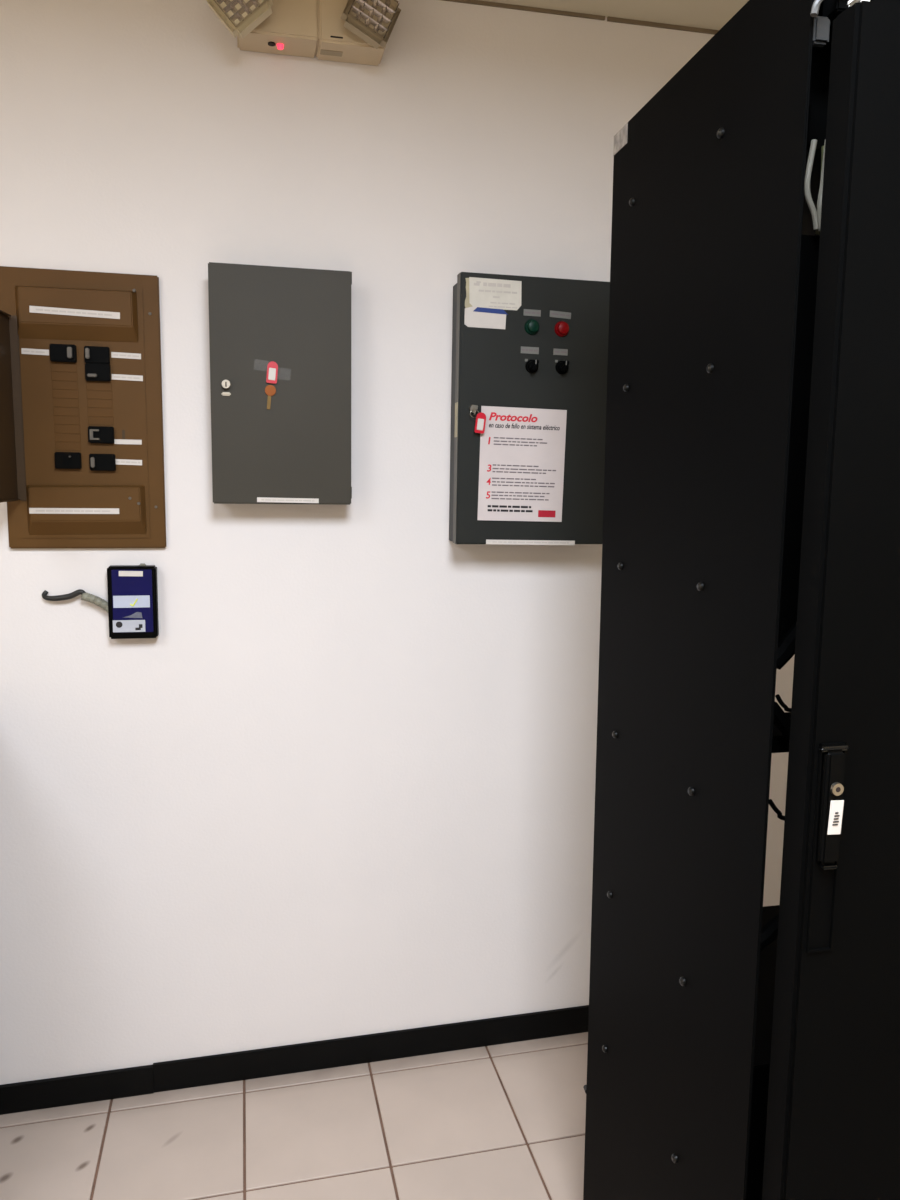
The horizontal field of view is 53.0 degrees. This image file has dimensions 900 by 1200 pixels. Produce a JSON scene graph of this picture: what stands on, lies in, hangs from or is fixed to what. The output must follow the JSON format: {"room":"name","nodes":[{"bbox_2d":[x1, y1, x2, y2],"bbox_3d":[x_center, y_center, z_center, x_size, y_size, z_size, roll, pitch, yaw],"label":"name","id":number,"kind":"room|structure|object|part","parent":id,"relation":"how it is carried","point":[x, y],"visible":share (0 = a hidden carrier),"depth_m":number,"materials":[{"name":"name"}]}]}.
{"room":"electrical room","nodes":[
{"label":"electrical room","id":0,"kind":"room"},
{"bbox_2d":[0,1032,587,1199],"bbox_3d":[-0.078,1.597,0.418,3.750,0.100,4.100,-2,8,-13],"label":"floor","id":1,"kind":"structure","parent":0,"point":[506,1121],"depth_m":2.18,"materials":[{"name":"tile"}]},
{"bbox_2d":[583,0,899,1199],"bbox_3d":[0.630,0.311,1.436,0.606,2.167,0.698,-1,8,-10],"label":"rack","id":2,"kind":"object","parent":1,"relation":"on","point":[709,173],"visible":1,"depth_m":1.15,"materials":[{"name":"metal"}]},
{"bbox_2d":[746,905,778,1199],"bbox_3d":[0.620,0.958,1.580,0.476,0.667,0.446,-1,8,-10],"label":"rack","id":3,"kind":"object","parent":2,"relation":"on","point":[767,967],"visible":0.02,"depth_m":1.31,"materials":[{"name":"metal"}]},
{"bbox_2d":[769,799,784,820],"bbox_3d":[0.546,0.305,1.240,0.243,0.080,0.007,-1,8,-11],"label":"cable","id":4,"kind":"object","parent":2,"relation":"attached to","point":[776,810],"visible":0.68,"depth_m":1.21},
{"bbox_2d":[772,712,790,752],"bbox_3d":[0.654,0.183,1.309,0.476,0.023,0.121,-1,8,-10],"label":"rack","id":5,"kind":"object","parent":2,"relation":"in","point":[780,744],"visible":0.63,"depth_m":1.22,"materials":[{"name":"metal"}]},
{"bbox_3d":[0.436,0.196,1.211,0.008,0.015,0.006,-1,8,-10],"label":"ear handle","id":6,"kind":"part","parent":5,"relation":"part of","materials":[{"name":"black metal"}]},
{"bbox_2d":[773,702,790,740],"bbox_3d":[0.450,0.171,1.198,0.074,0.075,0.022,-2,8,-13],"label":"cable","id":7,"kind":"object","parent":2,"relation":"attached to","point":[782,721],"visible":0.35,"depth_m":1.18,"materials":[{"name":"black plastic"}]},
{"bbox_2d":[775,694,790,711],"bbox_3d":[0.548,0.152,1.218,0.241,0.060,0.006,-1,8,-11],"label":"cable","id":8,"kind":"object","parent":2,"relation":"attached to","point":[777,696],"visible":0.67,"depth_m":1.19,"materials":[{"name":"black rubber"}]},
{"bbox_2d":[777,621,796,669],"bbox_3d":[0.447,0.054,1.179,0.067,0.073,0.025,-2,8,-13],"label":"cable","id":9,"kind":"object","parent":2,"relation":"attached to","point":[786,646],"visible":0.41,"depth_m":1.17,"materials":[{"name":"black rubber"}]},
{"bbox_2d":[778,235,819,642],"bbox_3d":[0.627,-0.226,1.412,0.476,0.533,0.446,-1,8,-10],"label":"rack","id":10,"kind":"object","parent":2,"relation":"in","point":[809,255],"visible":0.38,"depth_m":1.16,"materials":[{"name":"metal"}]},
{"bbox_3d":[0.437,0.047,1.189,0.008,0.046,0.006,-1,8,-10],"label":"ear handle","id":11,"kind":"part","parent":10,"relation":"part of","materials":[{"name":"black metal"}]},
{"bbox_2d":[804,139,818,229],"bbox_3d":[0.443,-0.506,1.099,0.023,0.103,0.008,-2,8,-13],"label":"cable","id":12,"kind":"object","parent":2,"relation":"in","point":[807,192],"visible":0.98,"depth_m":1.10,"materials":[{"name":"white plastic"}]},
{"bbox_2d":[810,0,822,16],"bbox_3d":[0.421,-0.649,0.976,0.066,0.037,0.009,-2,8,-13],"label":"cable","id":13,"kind":"object","parent":2,"relation":"attached to","point":[816,5],"visible":1,"depth_m":0.97,"materials":[{"name":"white plastic"}]},
{"bbox_2d":[802,14,832,235],"bbox_3d":[0.629,-0.665,1.349,0.476,0.155,0.446,-1,8,-10],"label":"rack","id":14,"kind":"object","parent":2,"relation":"in","point":[821,56],"visible":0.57,"depth_m":1.10,"materials":[{"name":"metal"}]},
{"bbox_3d":[0.441,-0.580,1.100,0.008,0.046,0.006,-1,8,-10],"label":"ear handle","id":15,"kind":"part","parent":14,"relation":"part of","materials":[{"name":"black metal"}]},
{"bbox_2d":[815,146,823,234],"bbox_3d":[0.460,-0.505,1.113,0.014,0.103,0.010,-2,8,-13],"label":"cable","id":16,"kind":"object","parent":2,"relation":"in","point":[822,147],"visible":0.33,"depth_m":1.11,"materials":[{"name":"black plastic"}]},
{"bbox_2d":[817,139,825,230],"bbox_3d":[0.456,-0.504,1.097,0.016,0.105,0.011,-2,8,-13],"label":"cable","id":17,"kind":"object","parent":2,"relation":"in","point":[819,201],"visible":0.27,"depth_m":1.09,"materials":[{"name":"white plastic"}]},
{"bbox_3d":[0.694,0.371,1.147,0.585,2.020,0.048,-1,8,-12],"label":"door","id":18,"kind":"part","parent":2,"relation":"part of","materials":[{"name":"metal"}]},
{"bbox_3d":[0.441,0.239,1.043,0.027,0.138,0.012,-1,8,-12],"label":"swing handle","id":19,"kind":"part","parent":2,"relation":"part of","materials":[{"name":"black plastic"}]},
{"bbox_2d":[832,812,839,825],"bbox_3d":[0.444,0.252,1.037,0.008,0.015,0.001,-1,8,-12],"label":"print","id":20,"kind":"object","parent":2,"relation":"attached to","point":[835,812],"depth_m":1.04},
{"bbox_3d":[0.692,-0.679,1.045,0.554,0.055,0.030,-1,8,-10],"label":"header rail","id":21,"kind":"part","parent":2,"relation":"part of","materials":[{"name":"metal"}]},
{"bbox_2d":[0,0,794,1084],"bbox_3d":[-0.537,-0.078,2.248,3.950,2.897,0.100,-2,8,-13],"label":"wall","id":22,"kind":"structure","parent":0,"point":[344,784],"depth_m":2.23,"materials":[{"name":"paint"}]},
{"bbox_2d":[0,266,165,548],"bbox_3d":[-0.808,-0.411,1.934,0.345,0.623,0.293,-1,8,-13],"label":"breaker panel","id":23,"kind":"object","parent":22,"relation":"attached to","point":[82,443],"visible":1,"depth_m":2.05,"materials":[{"name":"brown metal"}]},
{"bbox_3d":[-0.961,-0.409,1.890,0.006,0.406,0.275,0,8,-9],"label":"door","id":24,"kind":"part","parent":23,"relation":"part of","materials":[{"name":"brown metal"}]},
{"bbox_2d":[36,510,109,511],"bbox_3d":[-0.863,-0.204,2.064,0.160,0.003,0.001,-1,8,-13],"label":"print","id":25,"kind":"object","parent":23,"relation":"on","point":[36,510],"depth_m":2.06},
{"bbox_2d":[36,309,111,315],"bbox_3d":[-0.837,-0.640,2.008,0.159,0.004,0.001,0,8,-13],"label":"print","id":26,"kind":"object","parent":23,"relation":"on","point":[36,309],"depth_m":2.01},
{"bbox_2d":[113,354,138,356],"bbox_3d":[-0.740,-0.559,2.062,0.055,0.003,0.001,0,8,-13],"label":"print","id":27,"kind":"object","parent":23,"relation":"on","point":[113,354],"depth_m":2.06},
{"bbox_2d":[114,376,139,378],"bbox_3d":[-0.741,-0.510,2.069,0.056,0.003,0.001,0,8,-13],"label":"print","id":28,"kind":"object","parent":23,"relation":"on","point":[114,376],"depth_m":2.07},
{"bbox_2d":[42,563,158,638],"bbox_3d":[-0.824,0.003,2.121,0.258,0.176,0.046,-1,8,-13],"label":"protector","id":29,"kind":"object","parent":22,"relation":"attached to","point":[131,607],"visible":1,"depth_m":2.12,"materials":[{"name":"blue plastic"}]},
{"bbox_3d":[-0.902,-0.011,2.105,0.102,0.027,0.021,0,8,-1],"label":"cord","id":30,"kind":"part","parent":29,"relation":"part of","materials":[{"name":"grey plastic"}]},
{"bbox_3d":[-0.746,0.003,2.119,0.090,0.149,0.003,-1,8,-13],"label":"plate","id":31,"kind":"part","parent":29,"relation":"part of","materials":[{"name":"blue plastic"}]},
{"bbox_2d":[208,262,351,504],"bbox_3d":[-0.395,-0.497,2.120,0.323,0.538,0.094,-1,8,-13],"label":"upper cabinet","id":32,"kind":"object","parent":22,"relation":"attached to","point":[297,450],"visible":1,"depth_m":2.08,"materials":[{"name":"grey metal"}]},
{"bbox_2d":[265,361,277,408],"bbox_3d":[-0.408,-0.496,2.077,0.085,0.113,0.006,-2,8,-13],"label":"tag","id":33,"kind":"object","parent":32,"relation":"attached to","point":[272,368],"visible":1,"depth_m":2.07,"materials":[{"name":"red plastic"}]},
{"bbox_3d":[-0.418,-0.457,2.082,0.008,0.033,0.002,4,7,-14],"label":"key blade","id":34,"kind":"part","parent":33,"relation":"part of","materials":[{"name":"gold metal"}]},
{"bbox_2d":[261,499,313,500],"bbox_3d":[-0.381,-0.235,2.123,0.123,0.003,0.001,0,8,-13],"label":"print","id":35,"kind":"object","parent":32,"relation":"on","point":[261,499],"depth_m":2.12},
{"bbox_2d":[0,1005,588,1114],"bbox_3d":[-0.532,1.226,2.377,3.750,0.078,0.012,-2,8,-13],"label":"baseboard","id":36,"kind":"structure","parent":22,"relation":"attached to","point":[324,1054],"depth_m":2.40,"materials":[{"name":"black plastic"}]},
{"bbox_2d":[207,0,400,65],"bbox_3d":[-0.320,-1.301,1.986,0.416,0.185,0.163,-2,8,-13],"label":"emergency light","id":37,"kind":"object","parent":22,"relation":"attached to","point":[348,31],"visible":1,"depth_m":1.97,"materials":[{"name":"beige plastic"}]},
{"bbox_2d":[442,0,604,19],"bbox_3d":[-0.983,-1.390,1.902,2.796,0.008,0.006,-2,8,-13],"label":"trim","id":38,"kind":"structure","parent":22,"relation":"attached to","point":[475,2],"depth_m":2.17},
{"bbox_2d":[449,272,609,544],"bbox_3d":[0.206,-0.460,2.239,0.402,0.642,0.142,-1,8,-13],"label":"control box","id":39,"kind":"object","parent":22,"relation":"attached to","point":[518,341],"visible":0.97,"depth_m":2.19,"materials":[{"name":"metal"}]},
{"bbox_3d":[0.016,-0.455,2.172,0.003,0.636,0.029,-1,8,-13],"label":"edge trim","id":40,"kind":"part","parent":39,"relation":"part of","materials":[{"name":"grey metal"}]},
{"bbox_2d":[470,405,485,433],"bbox_3d":[0.067,-0.432,2.156,0.040,0.066,0.011,-2,8,-13],"label":"tag","id":41,"kind":"object","parent":39,"relation":"hanging from","point":[480,421],"visible":1,"depth_m":2.15,"materials":[{"name":"red plastic"}]},
{"bbox_2d":[474,281,516,307],"bbox_3d":[0.108,-0.723,2.136,0.108,0.056,0.001,-1,8,-13],"label":"print","id":42,"kind":"object","parent":39,"relation":"on","point":[487,294],"depth_m":2.14},
{"bbox_2d":[477,406,566,521],"bbox_3d":[0.177,-0.331,2.208,0.217,0.274,0.001,0,8,-13],"label":"poster","id":43,"kind":"object","parent":39,"relation":"attached to","point":[522,450],"visible":1,"depth_m":2.21,"materials":[{"name":"paper"}]},
{"bbox_3d":[0.192,-0.602,2.174,0.046,0.016,0.001,0,8,-13],"label":"legend plate","id":44,"kind":"part","parent":39,"relation":"part of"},
{"bbox_2d":[492,541,568,543],"bbox_3d":[0.201,-0.143,2.241,0.199,0.003,0.001,0,8,-13],"label":"label","id":45,"kind":"object","parent":39,"relation":"on","point":[493,542],"depth_m":2.24,"materials":[{"name":"white plastic"}]},
{"bbox_2d":[525,359,538,372],"bbox_3d":[0.201,-0.563,2.165,0.034,0.034,0.032,-2,8,-13],"label":"switch","id":46,"kind":"object","parent":39,"relation":"attached to","point":[531,365],"depth_m":2.17,"materials":[{"name":"black plastic"}]},
{"bbox_3d":[0.197,-0.689,2.163,0.043,0.015,0.001,0,8,-13],"label":"legend plate","id":47,"kind":"part","parent":39,"relation":"part of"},
{"bbox_3d":[0.267,-0.689,2.179,0.054,0.015,0.001,2,7,-13],"label":"legend plate","id":48,"kind":"part","parent":39,"relation":"part of","materials":[{"name":"white plastic"}]},
{"bbox_3d":[0.269,-0.602,2.191,0.036,0.015,0.001,0,8,-13],"label":"legend plate","id":49,"kind":"part","parent":39,"relation":"part of","materials":[{"name":"white plastic"}]},
{"bbox_2d":[555,360,568,373],"bbox_3d":[0.275,-0.565,2.182,0.034,0.034,0.032,-2,8,-13],"label":"switch","id":50,"kind":"object","parent":39,"relation":"attached to","point":[561,366],"depth_m":2.19,"materials":[{"name":"black plastic"}]},
{"bbox_2d":[607,16,718,34],"bbox_3d":[0.848,-1.438,2.317,0.947,0.008,0.006,-2,8,-13],"label":"trim","id":51,"kind":"structure","parent":22,"relation":"attached to","point":[609,19],"depth_m":2.24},
{"bbox_2d":[481,0,748,29],"bbox_3d":[-0.062,-1.172,0.024,3.750,0.100,4.100,-2,8,-13],"label":"ceiling","id":52,"kind":"structure","parent":0,"point":[707,14],"depth_m":2.17,"materials":[{"name":"paint"}]}
]}

